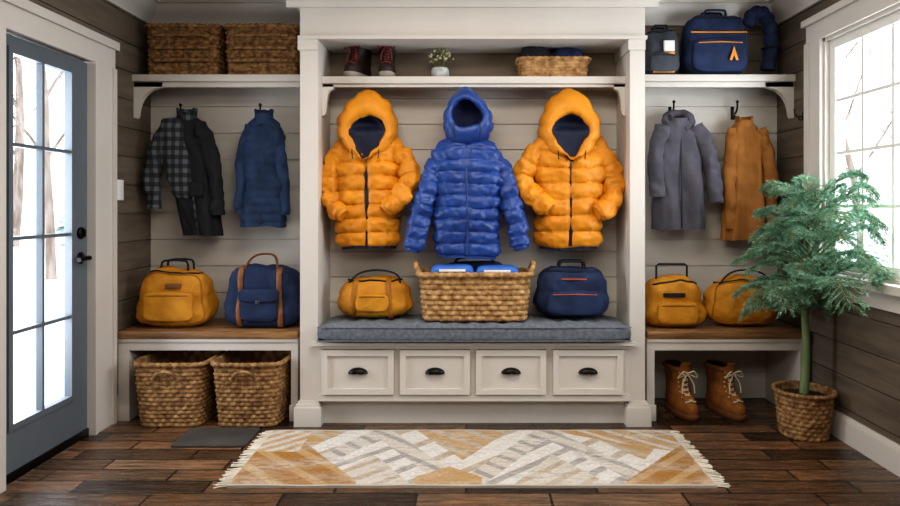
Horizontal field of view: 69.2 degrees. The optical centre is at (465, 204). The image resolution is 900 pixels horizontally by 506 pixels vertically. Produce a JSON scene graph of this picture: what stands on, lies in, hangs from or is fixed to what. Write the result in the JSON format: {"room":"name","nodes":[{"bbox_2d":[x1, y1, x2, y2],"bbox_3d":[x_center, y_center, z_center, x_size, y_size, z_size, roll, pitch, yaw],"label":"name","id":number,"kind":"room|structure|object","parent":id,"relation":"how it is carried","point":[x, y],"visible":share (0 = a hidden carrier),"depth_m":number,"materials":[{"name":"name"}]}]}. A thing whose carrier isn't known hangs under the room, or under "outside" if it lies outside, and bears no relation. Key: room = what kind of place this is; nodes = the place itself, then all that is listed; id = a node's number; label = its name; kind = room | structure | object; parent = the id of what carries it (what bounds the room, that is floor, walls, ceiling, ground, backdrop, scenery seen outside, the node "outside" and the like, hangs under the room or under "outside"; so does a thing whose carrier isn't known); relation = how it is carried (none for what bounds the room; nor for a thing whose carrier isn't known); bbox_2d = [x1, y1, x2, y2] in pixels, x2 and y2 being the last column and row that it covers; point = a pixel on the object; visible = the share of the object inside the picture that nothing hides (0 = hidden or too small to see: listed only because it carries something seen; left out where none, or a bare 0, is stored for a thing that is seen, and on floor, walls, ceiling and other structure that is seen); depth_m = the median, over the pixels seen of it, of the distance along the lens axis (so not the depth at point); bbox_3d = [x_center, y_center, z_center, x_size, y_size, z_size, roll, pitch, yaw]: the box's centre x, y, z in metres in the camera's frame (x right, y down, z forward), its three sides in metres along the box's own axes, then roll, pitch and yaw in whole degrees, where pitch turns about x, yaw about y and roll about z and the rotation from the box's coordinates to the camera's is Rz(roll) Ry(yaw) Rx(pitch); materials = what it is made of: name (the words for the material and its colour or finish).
{"room":"mudroom","nodes":[
{"label":"mudroom","id":0,"kind":"room"},
{"bbox_2d":[6,0,151,394],"bbox_3d":[-2.260,-0.025,2.025,0.120,2.750,5.250,0,0,0],"label":"wall","id":1,"kind":"structure","parent":0,"point":[134,239],"depth_m":4.25,"materials":[{"name":"wood"}]},
{"bbox_2d":[0,25,5,493],"bbox_3d":[-2.183,0.255,2.984,0.034,2.190,0.208,0,0,0],"label":"trim","id":2,"kind":"structure","parent":1,"relation":"attached to","point":[2,29],"depth_m":3.06,"materials":[{"name":"beige paint"}]},
{"bbox_2d":[6,33,91,484],"bbox_3d":[-2.209,0.259,3.458,0.111,2.178,0.725,0,0,0],"label":"door","id":3,"kind":"structure","parent":1,"relation":"in","point":[41,434],"depth_m":3.44,"materials":[{"name":"paint"}]},
{"bbox_2d":[0,0,119,68],"bbox_3d":[-2.180,-0.925,3.465,0.040,0.170,1.210,0,0,0],"label":"trim","id":4,"kind":"structure","parent":1,"relation":"attached to","point":[26,18],"depth_m":3.46,"materials":[{"name":"beige paint"}]},
{"bbox_2d":[85,62,90,434],"bbox_3d":[-2.260,0.255,3.455,0.120,2.190,0.760,0,0,0],"label":"trim","id":5,"kind":"structure","parent":1,"relation":"attached to","point":[88,63],"depth_m":3.82,"materials":[{"name":"beige paint"}]},
{"bbox_2d":[91,62,116,434],"bbox_3d":[-2.183,0.255,3.936,0.034,2.190,0.228,0,0,0],"label":"trim","id":6,"kind":"structure","parent":1,"relation":"attached to","point":[103,78],"depth_m":3.92,"materials":[{"name":"beige paint"}]},
{"bbox_2d":[117,180,123,199],"bbox_3d":[-2.194,-0.095,4.130,0.012,0.130,0.080,0,0,0],"label":"light switch","id":7,"kind":"object","parent":1,"relation":"attached to","point":[120,183],"visible":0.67,"depth_m":4.13,"materials":[{"name":"white plastic"}]},
{"bbox_2d":[106,0,157,23],"bbox_3d":[-2.150,-1.325,1.975,0.100,0.150,5.150,0,0,0],"label":"trim","id":8,"kind":"structure","parent":1,"relation":"attached to","point":[144,10],"depth_m":4.32,"materials":[{"name":"beige paint"}]},
{"bbox_2d":[0,398,899,505],"bbox_3d":[-0.015,1.375,2.025,4.570,0.050,5.250,0,0,0],"label":"floor","id":9,"kind":"structure","parent":0,"point":[127,463],"depth_m":3.22,"materials":[{"name":"brown wood"}]},
{"bbox_2d":[131,350,225,426],"bbox_3d":[-1.805,1.146,4.109,0.473,0.403,0.455,0,0,0],"label":"wicker basket","id":10,"kind":"object","parent":9,"relation":"on","point":[176,388],"visible":0.91,"depth_m":3.94,"materials":[{"name":"brown wicker"}]},
{"bbox_2d":[117,318,299,420],"bbox_3d":[-1.614,1.070,4.306,1.124,0.560,0.483,0,0,0],"label":"bench","id":11,"kind":"object","parent":9,"relation":"on","point":[134,342],"visible":0.7,"depth_m":4.08,"materials":[{"name":"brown wood"}]},
{"bbox_2d":[136,258,218,326],"bbox_3d":[-1.889,0.570,4.257,0.498,0.439,0.302,0,0,0],"label":"duffel bag","id":12,"kind":"object","parent":11,"relation":"on","point":[170,296],"visible":1,"depth_m":4.16,"materials":[{"name":"orange leather"}]},
{"bbox_2d":[224,253,299,326],"bbox_3d":[-1.311,0.551,4.253,0.487,0.477,0.316,0,0,0],"label":"backpack","id":13,"kind":"object","parent":11,"relation":"on","point":[258,295],"visible":0.91,"depth_m":4.14,"materials":[{"name":"blue fabric"}]},
{"bbox_2d":[171,427,259,446],"bbox_3d":[-1.440,1.343,3.775,0.420,0.014,0.300,0,0,0],"label":"doormat","id":14,"kind":"object","parent":9,"relation":"on","point":[198,436],"visible":1,"depth_m":3.75,"materials":[{"name":"grey rubber"}]},
{"bbox_2d":[210,350,290,426],"bbox_3d":[-1.333,1.146,4.109,0.463,0.404,0.455,0,0,0],"label":"wicker basket","id":15,"kind":"object","parent":9,"relation":"on","point":[253,389],"visible":0.94,"depth_m":3.94,"materials":[{"name":"brown wicker"}]},
{"bbox_2d":[213,430,729,488],"bbox_3d":[0.030,1.342,3.491,2.492,0.015,0.794,0,0,0],"label":"rug","id":16,"kind":"object","parent":9,"relation":"on","point":[280,458],"visible":1,"depth_m":3.41,"materials":[{"name":"beige fabric"}]},
{"bbox_2d":[311,339,637,422],"bbox_3d":[0.049,1.093,4.149,1.982,0.515,0.419,0,0,0],"label":"storage bench","id":17,"kind":"object","parent":9,"relation":"on","point":[359,382],"visible":0.99,"depth_m":3.97,"materials":[{"name":"beige paint"}]},
{"bbox_2d":[317,314,631,341],"bbox_3d":[0.049,0.773,4.127,1.910,0.122,0.457,0,0,0],"label":"bench cushion","id":18,"kind":"object","parent":17,"relation":"on","point":[404,327],"visible":0.86,"depth_m":3.91,"materials":[{"name":"grey fabric"}]},
{"bbox_2d":[338,269,412,318],"bbox_3d":[-0.575,0.560,4.149,0.488,0.308,0.286,0,0,0],"label":"duffel bag","id":19,"kind":"object","parent":18,"relation":"on","point":[388,296],"visible":1,"depth_m":4.06,"materials":[{"name":"orange leather"}]},
{"bbox_2d":[413,260,535,321],"bbox_3d":[0.054,0.530,4.120,0.772,0.361,0.380,0,0,0],"label":"wicker basket","id":20,"kind":"object","parent":18,"relation":"on","point":[450,296],"visible":0.87,"depth_m":3.97,"materials":[{"name":"brown wicker"}]},
{"bbox_2d":[431,263,473,272],"bbox_3d":[-0.085,0.529,4.089,0.275,0.318,0.166,0,0,-1],"label":"pack","id":21,"kind":"object","parent":20,"relation":"in","point":[446,268],"visible":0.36,"depth_m":4.02,"materials":[{"name":"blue plastic"}]},
{"bbox_2d":[449,258,502,271],"bbox_3d":[0.053,0.507,4.220,0.426,0.363,0.088,0,0,0],"label":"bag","id":22,"kind":"object","parent":20,"relation":"in","point":[474,264],"visible":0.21,"depth_m":4.19,"materials":[{"name":"blue fabric"}]},
{"bbox_2d":[476,265,518,272],"bbox_3d":[0.195,0.532,4.089,0.275,0.313,0.166,0,0,2],"label":"pack","id":23,"kind":"object","parent":20,"relation":"in","point":[482,268],"visible":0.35,"depth_m":4.02,"materials":[{"name":"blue plastic"}]},
{"bbox_2d":[533,259,608,317],"bbox_3d":[0.667,0.530,4.147,0.471,0.363,0.291,0,0,0],"label":"duffel bag","id":24,"kind":"object","parent":18,"relation":"on","point":[561,291],"visible":1,"depth_m":4.05,"materials":[{"name":"blue fabric"}]},
{"bbox_2d":[662,359,698,421],"bbox_3d":[1.391,1.177,4.223,0.146,0.346,0.365,0,0,-9],"label":"boot","id":25,"kind":"object","parent":9,"relation":"on","point":[679,400],"visible":1,"depth_m":4.16,"materials":[{"name":"brown leather"}]},
{"bbox_2d":[645,318,801,420],"bbox_3d":[1.639,1.070,4.306,1.014,0.560,0.483,0,0,0],"label":"bench","id":26,"kind":"object","parent":9,"relation":"on","point":[781,342],"visible":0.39,"depth_m":4.08,"materials":[{"name":"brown wood"}]},
{"bbox_2d":[645,263,706,326],"bbox_3d":[1.347,0.586,4.259,0.401,0.408,0.285,0,0,0],"label":"duffel bag","id":27,"kind":"object","parent":26,"relation":"on","point":[673,300],"visible":0.94,"depth_m":4.16,"materials":[{"name":"orange leather"}]},
{"bbox_2d":[702,269,778,325],"bbox_3d":[1.802,0.603,4.292,0.472,0.371,0.257,0,0,0],"label":"duffel bag","id":28,"kind":"object","parent":26,"relation":"on","point":[718,303],"visible":0.71,"depth_m":4.20,"materials":[{"name":"orange leather"}]},
{"bbox_2d":[703,360,746,421],"bbox_3d":[1.677,1.177,4.224,0.146,0.346,0.365,0,0,-16],"label":"boot","id":29,"kind":"object","parent":9,"relation":"on","point":[722,398],"visible":1,"depth_m":4.17,"materials":[{"name":"brown leather"}]},
{"bbox_2d":[774,383,834,441],"bbox_3d":[1.984,1.217,3.831,0.330,0.267,0.328,0,0,0],"label":"basket","id":30,"kind":"object","parent":9,"relation":"on","point":[805,414],"depth_m":3.72,"materials":[{"name":"brown wicker"}]},
{"bbox_2d":[730,167,895,441],"bbox_3d":[1.908,0.571,3.692,0.628,1.559,1.221,0,0,-14],"label":"potted plant","id":31,"kind":"object","parent":9,"relation":"on","point":[804,408],"visible":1,"depth_m":3.69,"materials":[{"name":"green plant"}]},
{"bbox_2d":[151,26,776,397],"bbox_3d":[-0.015,-0.025,4.600,4.370,2.750,0.100,0,0,0],"label":"wall","id":32,"kind":"structure","parent":0,"point":[226,112],"depth_m":4.55,"materials":[{"name":"beige wood"}]},
{"bbox_2d":[132,74,299,118],"bbox_3d":[-1.609,-0.718,4.420,1.182,0.285,0.260,0,0,0],"label":"wall shelf","id":33,"kind":"object","parent":32,"relation":"attached to","point":[144,84],"visible":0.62,"depth_m":4.32,"materials":[{"name":"beige paint"}]},
{"bbox_2d":[144,23,227,73],"bbox_3d":[-1.885,-1.034,4.425,0.523,0.348,0.263,0,0,0],"label":"wicker basket","id":34,"kind":"object","parent":33,"relation":"on","point":[188,48],"visible":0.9,"depth_m":4.33,"materials":[{"name":"brown wicker"}]},
{"bbox_2d":[223,23,299,73],"bbox_3d":[-1.362,-1.034,4.425,0.518,0.348,0.263,0,0,0],"label":"wicker basket","id":35,"kind":"object","parent":33,"relation":"on","point":[256,48],"visible":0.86,"depth_m":4.33,"materials":[{"name":"brown wicker"}]},
{"bbox_2d":[294,399,322,426],"bbox_3d":[-0.966,1.275,4.032,0.165,0.150,0.135,0,0,0],"label":"trim","id":36,"kind":"structure","parent":32,"relation":"attached to","point":[306,413],"depth_m":3.96,"materials":[{"name":"beige paint"}]},
{"bbox_2d":[298,39,330,400],"bbox_3d":[-0.969,0.168,4.269,0.122,2.365,0.562,0,0,0],"label":"column","id":37,"kind":"structure","parent":32,"relation":"attached to","point":[315,225],"depth_m":4.00,"materials":[{"name":"beige paint"}]},
{"bbox_2d":[152,0,771,25],"bbox_3d":[-0.015,-1.325,4.500,4.370,0.150,0.100,0,0,0],"label":"trim","id":38,"kind":"structure","parent":32,"relation":"attached to","point":[669,12],"depth_m":4.48,"materials":[{"name":"beige paint"}]},
{"bbox_2d":[298,8,647,52],"bbox_3d":[0.040,-1.208,4.265,2.136,0.385,0.570,0,0,0],"label":"trim","id":39,"kind":"structure","parent":32,"relation":"attached to","point":[410,30],"depth_m":4.00,"materials":[{"name":"beige paint"}]},
{"bbox_2d":[615,39,645,400],"bbox_3d":[1.046,0.168,4.269,0.104,2.365,0.562,0,0,0],"label":"trim","id":40,"kind":"structure","parent":32,"relation":"attached to","point":[630,57],"depth_m":4.00,"materials":[{"name":"beige paint"}]},
{"bbox_2d":[624,399,650,426],"bbox_3d":[1.052,1.275,4.032,0.152,0.150,0.135,0,0,0],"label":"trim","id":41,"kind":"structure","parent":32,"relation":"attached to","point":[636,413],"depth_m":3.96,"materials":[{"name":"beige paint"}]},
{"bbox_2d":[668,100,674,110],"bbox_3d":[1.422,-0.654,4.500,0.022,0.126,0.101,0,0,0],"label":"coat hook","id":42,"kind":"object","parent":32,"relation":"attached to","point":[673,101],"visible":0.44,"depth_m":4.46,"materials":[{"name":"black metal"}]},
{"bbox_2d":[647,110,723,230],"bbox_3d":[1.468,-0.240,4.404,0.514,0.826,0.212,0,0,0],"label":"coat","id":43,"kind":"object","parent":42,"relation":"hanging from","point":[680,150],"visible":1,"depth_m":4.34,"materials":[{"name":"grey fabric"}]},
{"bbox_2d":[661,110,695,130],"bbox_3d":[1.440,-0.567,4.421,0.224,0.173,0.139,0,0,13],"label":"collar","id":44,"kind":"object","parent":43,"relation":"attached to","point":[672,120],"depth_m":4.37,"materials":[{"name":"grey fabric"}]},
{"bbox_2d":[645,74,795,118],"bbox_3d":[1.634,-0.718,4.420,1.072,0.285,0.260,0,0,0],"label":"wall shelf","id":45,"kind":"object","parent":32,"relation":"attached to","point":[782,84],"visible":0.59,"depth_m":4.32,"materials":[{"name":"beige paint"}]},
{"bbox_2d":[645,24,679,73],"bbox_3d":[1.310,-1.039,4.419,0.255,0.358,0.233,0,0,0],"label":"backpack","id":46,"kind":"object","parent":45,"relation":"on","point":[662,51],"visible":0.79,"depth_m":4.34,"materials":[{"name":"black fabric"}]},
{"bbox_2d":[679,9,747,73],"bbox_3d":[1.675,-1.089,4.406,0.426,0.459,0.272,0,0,0],"label":"backpack","id":47,"kind":"object","parent":45,"relation":"on","point":[710,44],"visible":0.9,"depth_m":4.31,"materials":[{"name":"blue fabric"}]},
{"bbox_2d":[742,5,780,70],"bbox_3d":[2.002,-1.131,4.419,0.250,0.445,0.126,0,0,8],"label":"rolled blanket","id":48,"kind":"object","parent":45,"relation":"on","point":[766,18],"visible":1,"depth_m":4.38,"materials":[{"name":"blue fabric"}]},
{"bbox_2d":[731,100,738,119],"bbox_3d":[1.857,-0.654,4.500,0.022,0.126,0.101,0,0,0],"label":"coat hook","id":49,"kind":"object","parent":32,"relation":"attached to","point":[733,115],"visible":0.96,"depth_m":4.51,"materials":[{"name":"black metal"}]},
{"bbox_2d":[720,116,778,240],"bbox_3d":[1.908,-0.178,4.408,0.373,0.847,0.182,0,0,0],"label":"coat","id":50,"kind":"object","parent":49,"relation":"hanging from","point":[749,154],"visible":0.88,"depth_m":4.35,"materials":[{"name":"brown fabric"}]},
{"bbox_3d":[-1.408,-0.633,4.500,0.022,0.126,0.101,0,0,0],"label":"coat hook","id":51,"kind":"object","parent":32,"relation":"attached to","visible":0},
{"bbox_2d":[233,109,290,227],"bbox_3d":[-1.363,-0.248,4.407,0.376,0.802,0.185,0,0,0],"label":"coat","id":52,"kind":"object","parent":51,"relation":"hanging from","point":[262,194],"visible":1,"depth_m":4.35,"materials":[{"name":"blue fabric"}]},
{"bbox_3d":[-1.953,-0.633,4.500,0.022,0.126,0.101,0,0,0],"label":"coat hook","id":53,"kind":"object","parent":32,"relation":"attached to","visible":0},
{"bbox_2d":[141,108,224,235],"bbox_3d":[-1.888,-0.223,4.405,0.545,0.866,0.198,0,0,0],"label":"jacket","id":54,"kind":"object","parent":53,"relation":"hanging from","point":[188,149],"visible":1,"depth_m":4.33,"materials":[{"name":"black fabric"}]},
{"bbox_2d":[330,91,615,317],"bbox_3d":[0.049,0.285,4.385,1.914,2.130,0.050,0,0,0],"label":"panel","id":55,"kind":"object","parent":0,"point":[516,115],"visible":0.32,"depth_m":4.36,"materials":[{"name":"beige wood"}]},
{"bbox_2d":[322,76,625,115],"bbox_3d":[0.049,-0.688,4.230,1.914,0.245,0.260,0,0,0],"label":"wall shelf","id":56,"kind":"object","parent":55,"relation":"attached to","point":[329,83],"visible":1,"depth_m":4.12,"materials":[{"name":"beige paint"}]},
{"bbox_2d":[343,45,371,75],"bbox_3d":[-0.701,-0.943,4.237,0.122,0.265,0.304,0,0,20],"label":"boot","id":57,"kind":"object","parent":56,"relation":"on","point":[359,64],"visible":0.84,"depth_m":4.18,"materials":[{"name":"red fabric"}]},
{"bbox_2d":[321,89,420,249],"bbox_3d":[-0.614,-0.222,4.161,0.656,1.017,0.338,0,0,0],"label":"puffer jacket","id":58,"kind":"object","parent":56,"relation":"hanging from","point":[369,176],"visible":1,"depth_m":4.07,"materials":[{"name":"orange fabric"}]},
{"bbox_2d":[336,89,398,159],"bbox_3d":[-0.628,-0.506,4.173,0.390,0.454,0.314,0,0,0],"label":"hood","id":59,"kind":"object","parent":58,"relation":"attached to","point":[367,129],"depth_m":4.06,"materials":[{"name":"orange fabric"}]},
{"bbox_2d":[377,46,395,75],"bbox_3d":[-0.511,-0.943,4.236,0.122,0.265,0.304,0,0,-3],"label":"boot","id":60,"kind":"object","parent":56,"relation":"on","point":[387,57],"visible":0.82,"depth_m":4.15,"materials":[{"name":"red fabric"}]},
{"bbox_2d":[428,47,453,75],"bbox_3d":[-0.161,-0.921,4.220,0.170,0.222,0.120,0,0,0],"label":"potted plant","id":61,"kind":"object","parent":56,"relation":"on","point":[440,70],"visible":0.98,"depth_m":4.20,"materials":[{"name":"green plant"}]},
{"bbox_2d":[404,87,529,259],"bbox_3d":[0.004,-0.200,4.120,0.793,1.085,0.303,0,0,-3],"label":"puffer jacket","id":62,"kind":"object","parent":56,"relation":"hanging from","point":[468,182],"visible":1,"depth_m":4.03,"materials":[{"name":"blue fabric"}]},
{"bbox_2d":[443,87,493,143],"bbox_3d":[0.015,-0.551,4.121,0.324,0.383,0.298,0,0,0],"label":"hood","id":63,"kind":"object","parent":62,"relation":"attached to","point":[467,118],"depth_m":4.02,"materials":[{"name":"blue fabric"}]},
{"bbox_2d":[514,48,590,75],"bbox_3d":[0.560,-0.926,4.225,0.488,0.233,0.228,0,0,0],"label":"wicker basket","id":64,"kind":"object","parent":56,"relation":"on","point":[526,65],"visible":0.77,"depth_m":4.13,"materials":[{"name":"brown wicker"}]},
{"bbox_2d":[520,46,549,56],"bbox_3d":[0.450,-0.953,4.226,0.201,0.176,0.150,0,0,-6],"label":"hat","id":65,"kind":"object","parent":64,"relation":"in","point":[530,50],"visible":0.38,"depth_m":4.17,"materials":[{"name":"black fabric"}]},
{"bbox_2d":[553,48,583,56],"bbox_3d":[0.659,-0.939,4.225,0.217,0.148,0.144,0,0,6],"label":"hat","id":66,"kind":"object","parent":64,"relation":"in","point":[560,52],"visible":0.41,"depth_m":4.17,"materials":[{"name":"blue fabric"}]},
{"bbox_2d":[512,88,624,250],"bbox_3d":[0.654,-0.224,4.171,0.742,1.034,0.318,0,0,2],"label":"puffer jacket","id":67,"kind":"object","parent":56,"relation":"hanging from","point":[579,185],"visible":0.99,"depth_m":4.07,"materials":[{"name":"orange fabric"}]},
{"bbox_2d":[537,88,600,161],"bbox_3d":[0.657,-0.504,4.172,0.396,0.473,0.316,0,0,0],"label":"hood","id":68,"kind":"object","parent":67,"relation":"attached to","point":[569,127],"depth_m":4.06,"materials":[{"name":"orange fabric"}]},
{"bbox_2d":[330,53,615,75],"bbox_3d":[0.049,-0.897,4.385,1.914,0.235,0.050,0,0,0],"label":"wall","id":69,"kind":"structure","parent":0,"point":[406,64],"depth_m":4.36,"materials":[{"name":"grey wood"}]},
{"bbox_2d":[776,0,899,444],"bbox_3d":[2.230,-0.025,2.025,0.120,2.750,5.250,0,0,0],"label":"wall","id":70,"kind":"structure","parent":0,"point":[855,355],"depth_m":3.78,"materials":[{"name":"wood"}]},
{"bbox_2d":[769,0,820,24],"bbox_3d":[2.120,-1.325,1.975,0.100,0.150,5.150,0,0,0],"label":"trim","id":71,"kind":"structure","parent":70,"relation":"attached to","point":[783,10],"depth_m":4.32,"materials":[{"name":"beige paint"}]},
{"bbox_2d":[793,109,802,120],"bbox_3d":[2.140,-0.581,4.200,0.061,0.076,0.013,0,0,0],"label":"coat hook","id":72,"kind":"object","parent":70,"relation":"attached to","point":[793,109],"visible":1,"depth_m":4.20,"materials":[{"name":"black metal"}]},
{"bbox_2d":[801,0,899,313],"bbox_3d":[2.195,-0.310,3.065,0.190,1.700,2.170,0,0,0],"label":"window","id":73,"kind":"structure","parent":70,"relation":"in","point":[844,23],"depth_m":3.78,"materials":[{"name":"beige paint"}]},
{"bbox_2d":[830,409,899,476],"bbox_3d":[2.160,1.275,1.975,0.020,0.150,5.150,0,0,0],"label":"baseboard","id":74,"kind":"structure","parent":70,"relation":"attached to","point":[880,449],"depth_m":3.49,"materials":[{"name":"beige paint"}]},
{"bbox_3d":[-0.015,-1.425,2.025,4.570,0.050,5.250,0,0,0],"label":"ceiling","id":75,"kind":"structure","parent":0,"visible":0},
{"bbox_2d":[286,0,658,7],"bbox_3d":[0.040,-1.305,3.953,2.276,0.190,0.095,0,0,0],"label":"trim","id":76,"kind":"structure","parent":75,"relation":"attached to","point":[289,3],"depth_m":3.98,"materials":[{"name":"beige paint"}]},
{"label":"outside","id":77,"kind":"structure","parent":0,"visible":0},
{"bbox_2d":[13,218,899,420],"bbox_3d":[0.000,1.585,24.000,120.000,0.230,100.000,0,0,0],"label":"ground","id":78,"kind":"structure","parent":77,"point":[24,256],"depth_m":8.60,"materials":[{"name":"white snow"}]},
{"bbox_2d":[13,56,29,246],"bbox_3d":[-16.077,-4.270,22.635,5.844,11.555,3.200,0,0,-8],"label":"tree","id":79,"kind":"object","parent":78,"relation":"on","point":[18,171],"visible":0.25,"depth_m":23.12,"materials":[{"name":"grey plant"}]},
{"bbox_2d":[13,67,57,127],"bbox_3d":[-21.812,-4.814,29.455,5.639,12.634,5.725,0,0,-35],"label":"tree","id":80,"kind":"object","parent":78,"relation":"on","point":[26,67],"visible":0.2,"depth_m":30.54,"materials":[{"name":"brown plant"}]},
{"bbox_2d":[13,59,63,279],"bbox_3d":[-8.044,-3.413,12.670,2.854,9.818,4.185,0,0,31],"label":"tree","id":81,"kind":"object","parent":78,"relation":"on","point":[50,243],"visible":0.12,"depth_m":12.86,"materials":[{"name":"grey plant"}]},
{"bbox_2d":[55,201,63,237],"bbox_3d":[-13.971,-0.535,24.500,3.292,4.050,3.171,0,0,0],"label":"evergreen tree","id":82,"kind":"object","parent":78,"relation":"on","point":[59,225],"visible":0.02,"depth_m":23.61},
{"bbox_2d":[845,29,899,245],"bbox_3d":[6.878,-1.689,12.376,3.741,6.368,2.875,0,0,-3],"label":"tree","id":83,"kind":"object","parent":78,"relation":"on","point":[848,157],"visible":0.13,"depth_m":12.33,"materials":[{"name":"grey plant"}]},
{"bbox_2d":[846,50,899,142],"bbox_3d":[19.834,-3.267,27.876,4.923,9.539,5.387,0,0,-24],"label":"tree","id":84,"kind":"object","parent":78,"relation":"on","point":[890,111],"visible":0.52,"depth_m":28.45,"materials":[{"name":"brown plant"}]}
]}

